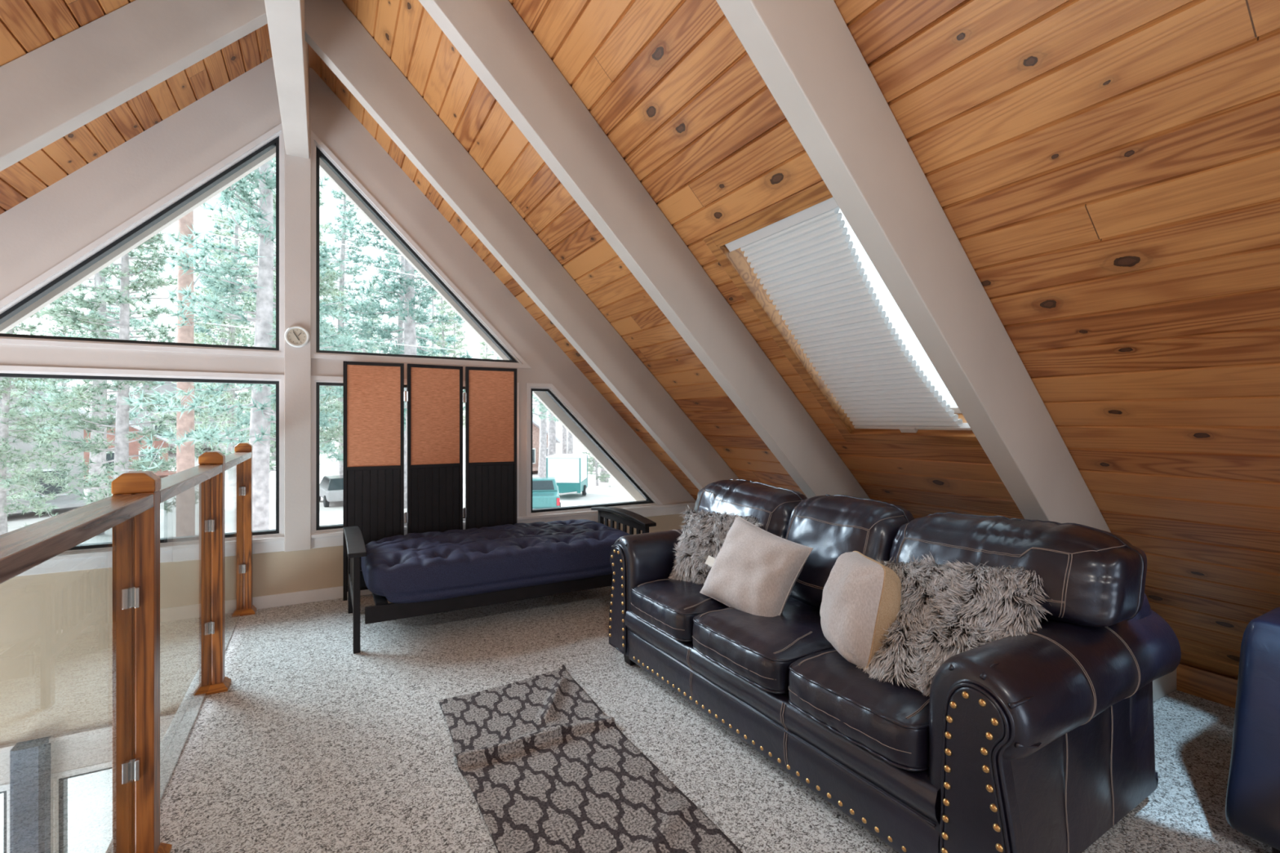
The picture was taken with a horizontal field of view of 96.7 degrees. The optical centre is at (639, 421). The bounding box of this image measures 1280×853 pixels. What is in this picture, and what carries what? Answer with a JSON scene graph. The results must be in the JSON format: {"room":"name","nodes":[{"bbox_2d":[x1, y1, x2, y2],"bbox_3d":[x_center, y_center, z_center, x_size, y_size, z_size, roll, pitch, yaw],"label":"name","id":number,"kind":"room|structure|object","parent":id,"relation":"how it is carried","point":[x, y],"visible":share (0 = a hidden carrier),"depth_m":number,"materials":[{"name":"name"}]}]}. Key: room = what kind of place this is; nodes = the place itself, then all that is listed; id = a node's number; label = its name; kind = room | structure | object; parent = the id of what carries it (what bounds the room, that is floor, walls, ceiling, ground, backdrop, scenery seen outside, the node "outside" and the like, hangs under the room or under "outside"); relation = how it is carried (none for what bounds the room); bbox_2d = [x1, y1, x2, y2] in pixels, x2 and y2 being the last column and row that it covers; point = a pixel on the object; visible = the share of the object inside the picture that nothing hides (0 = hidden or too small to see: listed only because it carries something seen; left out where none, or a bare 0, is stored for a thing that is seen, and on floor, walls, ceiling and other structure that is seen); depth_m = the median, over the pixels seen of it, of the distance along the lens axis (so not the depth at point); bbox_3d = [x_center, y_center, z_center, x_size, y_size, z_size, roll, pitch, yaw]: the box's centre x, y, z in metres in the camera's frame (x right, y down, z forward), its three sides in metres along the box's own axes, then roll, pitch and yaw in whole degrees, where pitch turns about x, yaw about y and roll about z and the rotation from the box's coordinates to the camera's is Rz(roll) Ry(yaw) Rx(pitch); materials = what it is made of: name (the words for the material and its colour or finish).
{"room":"loft living room","nodes":[
{"label":"loft living room","id":0,"kind":"room"},
{"bbox_2d":[9,736,50,852],"bbox_3d":[-3.446,2.837,3.216,0.140,2.025,0.109,0,0,-29],"label":"wall","id":1,"kind":"structure","parent":0,"point":[29,762],"depth_m":3.18,"materials":[{"name":"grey paint"}]},
{"bbox_2d":[0,0,272,214],"bbox_3d":[-3.624,0.587,-0.590,6.518,6.520,7.890,0,0,-29],"label":"ceiling","id":2,"kind":"structure","parent":0,"point":[26,26],"depth_m":3.20,"materials":[{"name":"brown wood"}]},
{"bbox_2d":[0,0,267,171],"bbox_3d":[-4.678,0.647,1.433,6.406,6.406,0.090,0,0,-29],"label":"ceiling beam","id":3,"kind":"structure","parent":2,"relation":"attached to","point":[60,86],"depth_m":2.62,"materials":[{"name":"white wood"}]},
{"bbox_2d":[0,57,695,746],"bbox_3d":[-3.539,0.666,3.301,10.220,6.368,0.130,0,0,-29],"label":"wall","id":4,"kind":"structure","parent":0,"point":[45,229],"depth_m":3.57,"materials":[{"name":"paint"}]},
{"bbox_2d":[0,783,9,852],"bbox_3d":[-4.193,2.835,2.914,1.456,1.586,0.113,0,0,-29],"label":"window","id":5,"kind":"structure","parent":4,"relation":"in","point":[4,788],"depth_m":3.21,"materials":[{"name":"white"}]},
{"bbox_2d":[50,760,112,852],"bbox_3d":[-3.070,2.835,3.538,0.866,1.586,0.113,0,0,-29],"label":"window","id":6,"kind":"structure","parent":4,"relation":"in","point":[59,781],"depth_m":3.33,"materials":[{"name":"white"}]},
{"bbox_2d":[0,711,176,785],"bbox_3d":[-5.178,2.712,2.371,5.950,1.775,0.165,0,0,-29],"label":"trim","id":7,"kind":"structure","parent":4,"relation":"attached to","point":[73,750],"depth_m":3.34,"materials":[{"name":"paint"}]},
{"bbox_2d":[0,123,284,356],"bbox_3d":[-3.121,-1.236,3.509,1.604,1.604,0.113,0,0,-29],"label":"window","id":8,"kind":"structure","parent":4,"relation":"in","point":[11,305],"depth_m":3.55,"materials":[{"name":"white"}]},
{"bbox_2d":[0,364,284,852],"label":"railing","id":9,"kind":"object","parent":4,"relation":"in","point":[11,371],"depth_m":1.58,"materials":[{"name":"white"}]},
{"bbox_2d":[105,668,204,852],"bbox_3d":[-0.892,1.379,0.556,0.080,0.282,7.239,0,0,-29],"label":"trim","id":10,"kind":"structure","parent":4,"relation":"attached to","point":[173,742],"depth_m":2.25,"materials":[{"name":"beige wood"}]},
{"bbox_2d":[284,325,309,347],"bbox_3d":[-2.319,-0.572,3.849,0.148,0.148,0.026,0,0,-29],"label":"clock","id":11,"kind":"object","parent":4,"relation":"attached to","point":[297,336],"visible":1,"depth_m":3.84,"materials":[{"name":"white metal"}]},
{"bbox_2d":[284,107,311,551],"bbox_3d":[-2.332,-0.635,3.878,0.155,3.030,0.036,0,0,-29],"label":"support post","id":12,"kind":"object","parent":4,"relation":"attached to","point":[297,170],"depth_m":3.86,"materials":[{"name":"paint"}]},
{"bbox_2d":[252,586,372,609],"bbox_3d":[-0.873,1.208,4.701,3.960,0.085,0.014,0,0,-29],"label":"baseboard","id":13,"kind":"structure","parent":4,"relation":"attached to","point":[333,593],"depth_m":3.89,"materials":[{"name":"beige wood"}]},
{"bbox_2d":[0,146,645,501],"bbox_3d":[-2.671,-0.350,4.087,8.500,4.400,0.060,0,0,-29],"label":"trim","id":14,"kind":"structure","parent":4,"relation":"attached to","point":[42,303],"depth_m":4.27,"materials":[{"name":"white wood"}]},
{"bbox_2d":[16,502,695,576],"bbox_3d":[-2.290,0.829,3.904,6.550,0.098,0.030,0,0,-29],"label":"trim","id":15,"kind":"structure","parent":4,"relation":"attached to","point":[79,562],"depth_m":3.78,"materials":[{"name":"beige wood"}]},
{"bbox_2d":[311,375,519,534],"bbox_3d":[-1.659,0.245,4.322,1.477,1.116,0.113,0,0,-29],"label":"window","id":16,"kind":"structure","parent":4,"relation":"in","point":[316,381],"depth_m":3.97,"materials":[{"name":"black"}]},
{"bbox_2d":[311,130,531,368],"bbox_3d":[-1.612,-1.226,4.348,1.585,1.585,0.113,0,0,-29],"label":"window","id":17,"kind":"structure","parent":4,"relation":"in","point":[318,149],"depth_m":4.15,"materials":[{"name":"black"}]},
{"bbox_2d":[525,382,662,515],"bbox_3d":[-0.373,0.245,5.036,1.336,1.116,0.113,0,0,-29],"label":"window","id":18,"kind":"structure","parent":4,"relation":"in","point":[651,499],"depth_m":4.89,"materials":[{"name":"black"}]},
{"bbox_2d":[160,586,1272,852],"bbox_3d":[0.904,1.380,1.555,4.150,0.260,7.240,0,0,-29],"label":"floor","id":19,"kind":"structure","parent":0,"point":[313,744],"depth_m":2.19,"materials":[{"name":"carpet"}]},
{"bbox_2d":[342,360,516,600],"bbox_3d":[-1.523,0.416,4.246,1.227,1.668,0.062,0,0,-29],"label":"folding screen","id":20,"kind":"object","parent":19,"relation":"on","point":[374,395],"visible":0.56,"depth_m":4.20,"materials":[{"name":"black wood"}]},
{"bbox_2d":[342,506,656,653],"bbox_3d":[-0.931,0.960,3.847,1.890,0.580,0.900,0,0,-29],"label":"daybed","id":21,"kind":"object","parent":19,"relation":"on","point":[383,611],"visible":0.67,"depth_m":3.37,"materials":[{"name":"black wood"}]},
{"bbox_2d":[361,519,630,603],"bbox_3d":[-0.923,0.889,3.832,1.701,0.261,0.947,0,0,-29],"label":"mattress","id":22,"kind":"object","parent":21,"relation":"on","point":[431,566],"visible":0.92,"depth_m":3.46,"materials":[{"name":"fabric"}]},
{"bbox_2d":[438,664,742,852],"bbox_3d":[-0.156,1.226,1.794,0.636,0.047,2.081,0,0,-29],"label":"runner rug","id":23,"kind":"object","parent":19,"relation":"on","point":[545,770],"visible":1,"depth_m":1.97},
{"bbox_2d":[608,479,1181,852],"bbox_3d":[0.753,0.787,2.392,1.026,0.927,2.029,0,0,-31],"label":"leather sofa","id":24,"kind":"object","parent":19,"relation":"on","point":[1041,740],"visible":0.7,"depth_m":1.68,"materials":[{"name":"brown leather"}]},
{"bbox_2d":[631,578,727,639],"bbox_3d":[0.342,0.860,2.750,0.687,0.165,0.492,0,0,-31],"label":"seat cushion","id":25,"kind":"object","parent":24,"relation":"on","point":[668,606],"depth_m":2.55,"materials":[{"name":"brown leather"}]},
{"bbox_2d":[667,505,762,584],"bbox_3d":[0.387,0.638,2.804,0.495,0.432,0.305,0,0,31],"label":"fur pillow","id":26,"kind":"object","parent":24,"relation":"on","point":[704,534],"visible":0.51,"depth_m":2.79,"materials":[{"name":"grey fur"}]},
{"bbox_2d":[693,480,808,538],"bbox_3d":[0.548,0.560,3.008,0.378,0.474,0.726,0,0,-31],"label":"cushion","id":27,"kind":"object","parent":24,"relation":"on","point":[772,506],"depth_m":2.87,"materials":[{"name":"brown leather"}]},
{"bbox_2d":[699,515,813,617],"bbox_3d":[0.485,0.645,2.439,0.251,0.431,0.469,0,0,-40],"label":"throw pillow","id":28,"kind":"object","parent":24,"relation":"on","point":[756,571],"visible":0.93,"depth_m":2.35,"materials":[{"name":"beige fabric"}]},
{"bbox_2d":[693,598,832,691],"bbox_3d":[0.609,0.860,2.306,0.686,0.164,0.532,0,0,-31],"label":"seat cushion","id":29,"kind":"object","parent":24,"relation":"on","point":[759,651],"depth_m":2.12,"materials":[{"name":"brown leather"}]},
{"bbox_2d":[785,495,914,608],"bbox_3d":[0.869,0.568,2.462,0.381,0.458,0.528,0,0,-31],"label":"cushion","id":30,"kind":"object","parent":24,"relation":"on","point":[833,526],"depth_m":2.36,"materials":[{"name":"brown leather"}]},
{"bbox_2d":[788,648,929,768],"bbox_3d":[0.876,0.860,1.862,0.687,0.164,0.492,0,0,-31],"label":"seat cushion","id":31,"kind":"object","parent":24,"relation":"on","point":[888,722],"depth_m":1.66,"materials":[{"name":"brown leather"}]},
{"bbox_2d":[819,551,901,670],"bbox_3d":[0.741,0.628,1.928,0.244,0.340,0.313,0,0,-12],"label":"throw pillow","id":32,"kind":"object","parent":24,"relation":"on","point":[861,597],"visible":0.94,"depth_m":1.80,"materials":[{"name":"beige fabric"}]},
{"bbox_2d":[856,551,1052,696],"bbox_3d":[0.950,0.657,1.770,0.577,0.456,0.452,0,0,43],"label":"fur pillow","id":33,"kind":"object","parent":24,"relation":"on","point":[946,611],"visible":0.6,"depth_m":1.70,"materials":[{"name":"grey fur"}]},
{"bbox_2d":[888,513,1146,626],"bbox_3d":[1.199,0.563,1.921,0.381,0.468,0.726,0,0,-31],"label":"cushion","id":34,"kind":"object","parent":24,"relation":"on","point":[1091,576],"depth_m":1.71,"materials":[{"name":"brown leather"}]},
{"bbox_2d":[1225,606,1279,852],"bbox_3d":[2.084,0.900,1.544,0.576,0.700,0.591,0,0,-29],"label":"armchair","id":35,"kind":"object","parent":19,"relation":"on","point":[1252,802],"visible":1,"depth_m":1.65,"materials":[{"name":"blue leather"}]},
{"bbox_2d":[307,0,1279,679],"bbox_3d":[2.083,0.587,2.582,6.518,6.520,7.890,0,0,-29],"label":"ceiling","id":36,"kind":"structure","parent":0,"point":[1107,172],"depth_m":1.81,"materials":[{"name":"brown wood"}]},
{"bbox_2d":[304,0,738,490],"bbox_3d":[-0.215,-0.653,3.913,3.806,3.806,0.090,0,0,-29],"label":"ceiling beam","id":37,"kind":"structure","parent":36,"relation":"attached to","point":[334,33],"depth_m":3.50,"materials":[{"name":"white wood"}]},
{"bbox_2d":[418,0,870,498],"bbox_3d":[0.368,-0.653,2.864,3.806,3.806,0.090,0,0,-29],"label":"ceiling beam","id":38,"kind":"structure","parent":36,"relation":"attached to","point":[491,37],"depth_m":2.60,"materials":[{"name":"white wood"}]},
{"bbox_2d":[702,180,982,447],"bbox_3d":[0.973,-0.416,2.462,1.059,1.059,0.920,0,0,-29],"label":"window","id":39,"kind":"structure","parent":36,"relation":"attached to","point":[734,263],"depth_m":2.66,"materials":[{"name":"brown wood"}]},
{"bbox_2d":[724,196,971,432],"bbox_3d":[0.921,-0.389,2.495,0.865,0.888,0.668,0,0,-29],"label":"pleated shade","id":40,"kind":"object","parent":39,"relation":"attached to","point":[806,260],"visible":0.98,"depth_m":2.47,"materials":[{"name":"white fabric"}]},
{"bbox_2d":[834,206,962,423],"bbox_3d":[0.925,-0.388,2.527,0.808,0.808,0.590,0,0,-29],"label":"window pane","id":41,"kind":"object","parent":39,"relation":"attached to","point":[877,380],"depth_m":2.48,"materials":[{"name":"white"}]},
{"bbox_2d":[715,0,1176,702],"bbox_3d":[0.941,-0.653,1.833,3.806,3.806,0.090,0,0,-29],"label":"ceiling beam","id":42,"kind":"structure","parent":36,"relation":"attached to","point":[805,52],"depth_m":1.72,"materials":[{"name":"white wood"}]},
{"bbox_2d":[1176,663,1237,708],"bbox_3d":[2.646,1.188,2.511,0.135,0.125,7.220,0,0,-29],"label":"baseboard","id":43,"kind":"structure","parent":36,"relation":"attached to","point":[1208,686],"depth_m":2.55,"materials":[{"name":"brown wood"}]},
{"bbox_3d":[0.038,0.645,-3.136,10.220,6.410,0.120,0,0,-29],"label":"wall","id":44,"kind":"structure","parent":0,"visible":0},
{"bbox_2d":[264,0,309,158],"bbox_3d":[-0.575,-2.103,0.715,0.134,0.615,7.209,0,0,-29],"label":"ridge beam","id":45,"kind":"structure","parent":44,"relation":"attached to","point":[285,18],"depth_m":2.93,"materials":[{"name":"white wood"}]},
{"label":"outside","id":46,"kind":"structure","parent":0,"visible":0},
{"bbox_2d":[0,305,634,852],"bbox_3d":[-36.284,-8.368,65.296,220.000,26.177,140.000,0,0,-29],"label":"ground","id":47,"kind":"structure","parent":46,"point":[90,796],"depth_m":28.65,"materials":[{"name":"white snow"}]},
{"bbox_2d":[0,311,88,535],"bbox_3d":[-19.053,-0.262,16.838,3.931,9.966,4.263,0,0,-31],"label":"pine tree","id":48,"kind":"object","parent":47,"relation":"on","point":[6,412],"visible":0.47,"depth_m":16.98,"materials":[{"name":"green plant"}]},
{"bbox_2d":[0,377,91,515],"bbox_3d":[-33.637,0.542,27.557,9.500,8.600,9.308,0,0,21],"label":"cabin","id":49,"kind":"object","parent":47,"relation":"on","point":[64,502],"visible":0.1,"depth_m":28.79,"materials":[{"name":"grey"}]},
{"bbox_2d":[40,287,108,395],"bbox_3d":[-58.829,-7.637,58.212,6.248,16.695,6.449,0,0,-19],"label":"pine tree","id":50,"kind":"object","parent":47,"relation":"on","point":[65,329],"visible":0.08,"depth_m":57.78,"materials":[{"name":"green plant"}]},
{"bbox_2d":[2,236,168,535],"bbox_3d":[-21.946,-5.368,23.261,5.893,20.124,5.951,0,0,-40],"label":"pine tree","id":51,"kind":"object","parent":47,"relation":"on","point":[96,459],"visible":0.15,"depth_m":23.03,"materials":[{"name":"green plant"}]},
{"bbox_2d":[84,266,119,338],"bbox_3d":[-71.146,-14.313,75.805,4.743,16.343,4.775,0,0,-44],"label":"pine tree","id":52,"kind":"object","parent":47,"relation":"on","point":[106,278],"visible":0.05,"depth_m":75.77,"materials":[{"name":"green plant"}]},
{"bbox_2d":[0,231,222,542],"bbox_3d":[-14.476,-2.131,16.061,5.195,13.686,4.815,0,0,21],"label":"pine tree","id":53,"kind":"object","parent":47,"relation":"on","point":[122,464],"visible":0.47,"depth_m":15.85,"materials":[{"name":"green plant"}]},
{"bbox_2d":[84,408,176,483],"bbox_3d":[-40.825,1.848,42.915,8.500,5.600,8.289,0,0,32],"label":"cabin","id":54,"kind":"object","parent":47,"relation":"on","point":[134,446],"visible":0.1,"depth_m":42.97,"materials":[{"name":"red"}]},
{"bbox_2d":[106,381,217,448],"bbox_3d":[-46.432,-1.076,55.714,9.298,7.400,9.500,0,0,-35],"label":"cabin","id":55,"kind":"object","parent":47,"relation":"on","point":[167,386],"visible":0.06,"depth_m":53.20,"materials":[{"name":"grey"}]},
{"bbox_2d":[163,210,222,537],"bbox_3d":[-11.382,-1.803,14.315,0.442,13.095,2.798,0,0,-15],"label":"trunk","id":56,"kind":"object","parent":47,"relation":"on","point":[185,458],"visible":0.43,"depth_m":14.13,"materials":[{"name":"brown wood"}]},
{"bbox_2d":[200,215,402,256],"bbox_3d":[-5.871,-5.974,22.477,0.032,1.582,19.265,0,0,33],"label":"power cable","id":57,"kind":"object","parent":56,"relation":"attached to","point":[200,215],"visible":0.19,"depth_m":17.37,"materials":[{"name":"white plastic"}]},
{"bbox_2d":[200,321,495,354],"bbox_3d":[-5.871,-2.775,22.477,0.032,0.582,19.263,0,0,33],"label":"power cable","id":58,"kind":"object","parent":56,"relation":"attached to","point":[200,322],"visible":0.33,"depth_m":18.93,"materials":[{"name":"white plastic"}]},
{"bbox_2d":[194,235,228,345],"bbox_3d":[-60.413,-15.916,79.887,5.972,20.577,6.012,0,0,41],"label":"pine tree","id":59,"kind":"object","parent":47,"relation":"on","point":[212,239],"visible":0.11,"depth_m":79.79,"materials":[{"name":"green plant"}]},
{"bbox_2d":[148,186,275,454],"bbox_3d":[-24.082,-5.000,33.701,7.395,19.484,6.855,0,0,-27],"label":"pine tree","id":60,"kind":"object","parent":47,"relation":"on","point":[232,336],"visible":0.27,"depth_m":33.17,"materials":[{"name":"green plant"}]},
{"bbox_2d":[175,211,253,453],"bbox_3d":[-29.454,-5.152,40.338,5.777,19.729,5.834,0,0,-42],"label":"pine tree","id":61,"kind":"object","parent":47,"relation":"on","point":[219,226],"visible":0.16,"depth_m":40.05,"materials":[{"name":"green plant"}]},
{"bbox_2d":[118,156,394,530],"bbox_3d":[-8.717,-4.129,13.072,5.161,17.625,5.212,0,0,44],"label":"pine tree","id":62,"kind":"object","parent":47,"relation":"on","point":[261,415],"visible":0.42,"depth_m":12.66,"materials":[{"name":"green plant"}]},
{"bbox_2d":[244,295,275,461],"bbox_3d":[-35.343,-4.734,54.821,6.649,16.857,7.210,0,0,25],"label":"pine tree","id":63,"kind":"object","parent":47,"relation":"on","point":[274,451],"visible":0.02,"depth_m":54.40,"materials":[{"name":"green plant"}]},
{"bbox_2d":[197,156,352,472],"bbox_3d":[-14.208,-3.830,22.922,6.493,17.108,6.019,0,0,41],"label":"pine tree","id":64,"kind":"object","parent":47,"relation":"on","point":[330,277],"visible":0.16,"depth_m":22.42,"materials":[{"name":"green plant"}]},
{"bbox_2d":[213,182,349,456],"bbox_3d":[-18.221,-4.671,30.568,7.143,18.821,6.622,0,0,-16],"label":"pine tree","id":65,"kind":"object","parent":47,"relation":"on","point":[249,334],"visible":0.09,"depth_m":30.31,"materials":[{"name":"green plant"}]},
{"bbox_2d":[319,268,337,426],"bbox_3d":[-27.834,-5.026,47.623,5.692,19.439,5.748,0,0,-1],"label":"pine tree","id":66,"kind":"object","parent":47,"relation":"on","point":[322,268],"visible":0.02,"depth_m":48.36,"materials":[{"name":"green plant"}]},
{"bbox_2d":[319,475,342,506],"bbox_3d":[-17.316,3.926,32.706,1.900,1.550,4.400,0,0,-38],"label":"parked car","id":67,"kind":"object","parent":47,"relation":"on","point":[331,487],"visible":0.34,"depth_m":31.05,"materials":[{"name":"grey metal"}]},
{"bbox_2d":[320,336,355,443],"bbox_3d":[-29.337,-2.586,57.349,5.447,12.735,5.023,0,0,-16],"label":"pine tree","id":68,"kind":"object","parent":47,"relation":"on","point":[334,400],"visible":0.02,"depth_m":57.10,"materials":[{"name":"green plant"}]},
{"bbox_2d":[319,187,383,475],"bbox_3d":[-18.970,-6.127,35.944,6.345,21.670,6.408,0,0,-44],"label":"pine tree","id":69,"kind":"object","parent":47,"relation":"on","point":[344,213],"visible":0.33,"depth_m":35.95,"materials":[{"name":"green plant"}]},
{"bbox_2d":[350,283,377,352],"bbox_3d":[-34.774,-8.303,71.672,5.288,18.098,5.252,0,0,6],"label":"pine tree","id":70,"kind":"object","parent":47,"relation":"on","point":[361,296],"visible":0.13,"depth_m":71.43,"materials":[{"name":"green plant"}]},
{"bbox_2d":[356,283,388,353],"bbox_3d":[-41.229,-13.309,87.767,6.393,17.083,6.599,0,0,5],"label":"pine tree","id":71,"kind":"object","parent":47,"relation":"on","point":[372,298],"visible":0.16,"depth_m":87.69,"materials":[{"name":"green plant"}]},
{"bbox_2d":[320,214,474,461],"bbox_3d":[-8.496,-5.781,20.904,6.189,20.930,6.129,0,0,31],"label":"pine tree","id":72,"kind":"object","parent":47,"relation":"on","point":[408,293],"visible":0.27,"depth_m":20.79,"materials":[{"name":"green plant"}]},
{"bbox_2d":[364,237,435,508],"bbox_3d":[-12.650,-3.878,30.213,5.069,17.143,5.020,0,0,-12],"label":"pine tree","id":73,"kind":"object","parent":47,"relation":"on","point":[401,322],"visible":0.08,"depth_m":30.22,"materials":[{"name":"green plant"}]},
{"bbox_2d":[391,306,433,355],"bbox_3d":[-20.005,-3.103,48.846,6.209,15.743,6.734,0,0,-7],"label":"pine tree","id":74,"kind":"object","parent":47,"relation":"on","point":[416,327],"visible":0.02,"depth_m":49.26,"materials":[{"name":"green plant"}]},
{"bbox_2d":[419,286,451,355],"bbox_3d":[-34.420,-16.526,94.878,6.274,21.619,6.317,0,0,-41],"label":"pine tree","id":75,"kind":"object","parent":47,"relation":"on","point":[433,305],"visible":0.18,"depth_m":94.61,"materials":[{"name":"green plant"}]},
{"bbox_2d":[423,293,465,426],"bbox_3d":[-21.444,-6.185,62.270,6.977,19.832,7.527,0,0,21],"label":"pine tree","id":76,"kind":"object","parent":47,"relation":"on","point":[442,328],"visible":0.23,"depth_m":61.93,"materials":[{"name":"green plant"}]},
{"bbox_2d":[436,307,468,403],"bbox_3d":[-24.571,-7.572,75.031,6.793,17.586,6.581,0,0,19],"label":"pine tree","id":77,"kind":"object","parent":47,"relation":"on","point":[454,329],"visible":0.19,"depth_m":74.88,"materials":[{"name":"green plant"}]},
{"bbox_2d":[462,340,493,428],"bbox_3d":[-18.032,-3.955,66.440,5.627,14.825,5.216,0,0,-19],"label":"pine tree","id":78,"kind":"object","parent":47,"relation":"on","point":[483,347],"visible":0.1,"depth_m":66.31,"materials":[{"name":"green plant"}]},
{"bbox_2d":[488,348,558,423],"bbox_3d":[-7.554,-6.272,37.137,6.451,22.031,6.515,0,0,9],"label":"pine tree","id":79,"kind":"object","parent":47,"relation":"on","point":[543,410],"visible":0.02,"depth_m":37.22,"materials":[{"name":"green plant"}]},
{"bbox_2d":[533,401,547,477],"bbox_3d":[-7.042,-3.025,40.686,2.191,15.620,2.169,0,0,-29],"label":"pine","id":80,"kind":"object","parent":47,"relation":"on","point":[543,424],"visible":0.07,"depth_m":40.53,"materials":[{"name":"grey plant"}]},
{"bbox_2d":[532,477,560,509],"bbox_3d":[-5.063,3.788,28.794,2.040,1.715,4.740,0,0,-9],"label":"pickup truck","id":81,"kind":"object","parent":47,"relation":"on","point":[545,492],"visible":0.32,"depth_m":27.77,"materials":[{"name":"teal paint"}]},
{"bbox_2d":[556,497,559,506],"bbox_3d":[-3.845,3.790,26.729,0.140,0.360,0.080,0,0,-9],"label":"tail light","id":82,"kind":"object","parent":81,"relation":"attached to","point":[557,499],"depth_m":26.69,"materials":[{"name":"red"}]},
{"bbox_2d":[532,413,561,472],"bbox_3d":[-11.134,2.053,52.461,6.305,5.600,7.500,0,0,-41],"label":"cabin","id":83,"kind":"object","parent":47,"relation":"on","point":[535,426],"visible":0.1,"depth_m":51.58,"materials":[{"name":"brown wood"}]},
{"bbox_2d":[546,410,555,456],"bbox_3d":[-6.790,-3.038,43.114,2.191,15.623,2.169,0,0,-29],"label":"pine","id":84,"kind":"object","parent":47,"relation":"on","point":[551,424],"visible":0.09,"depth_m":42.94,"materials":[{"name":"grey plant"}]},
{"bbox_2d":[561,424,567,453],"bbox_3d":[-8.777,-6.119,64.506,6.115,20.679,6.055,0,0,30],"label":"pine tree","id":85,"kind":"object","parent":47,"relation":"on","point":[563,428],"visible":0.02,"depth_m":64.41,"materials":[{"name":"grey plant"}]},
{"bbox_2d":[546,453,587,495],"bbox_3d":[-4.521,3.388,34.999,2.280,2.516,4.085,0,0,2],"label":"trailer","id":86,"kind":"object","parent":47,"relation":"on","point":[570,471],"visible":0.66,"depth_m":33.99,"materials":[{"name":"white metal"}]},
{"bbox_2d":[567,431,573,453],"bbox_3d":[-5.343,-3.033,42.775,2.191,15.615,2.169,0,0,-29],"label":"pine","id":87,"kind":"object","parent":47,"relation":"on","point":[570,443],"visible":0.02,"depth_m":42.70,"materials":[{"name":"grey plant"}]},
{"bbox_2d":[580,448,612,487],"bbox_3d":[-3.213,1.339,41.187,2.663,6.751,2.888,0,0,9],"label":"pine tree","id":88,"kind":"object","parent":47,"relation":"on","point":[591,468],"visible":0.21,"depth_m":41.06,"materials":[{"name":"green plant"}]},
{"bbox_2d":[600,467,608,482],"bbox_3d":[-2.740,-3.009,43.649,2.191,15.622,2.169,0,0,-29],"label":"pine","id":89,"kind":"object","parent":47,"relation":"on","point":[602,470],"visible":0.02,"depth_m":43.41,"materials":[{"name":"green plant"}]},
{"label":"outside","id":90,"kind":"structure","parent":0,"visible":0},
{"bbox_2d":[200,231,422,277],"bbox_3d":[-5.871,-5.274,22.477,0.032,0.982,19.264,0,0,33],"label":"power cable","id":91,"kind":"object","parent":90,"point":[200,231],"visible":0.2,"depth_m":17.57,"materials":[{"name":"white plastic"}]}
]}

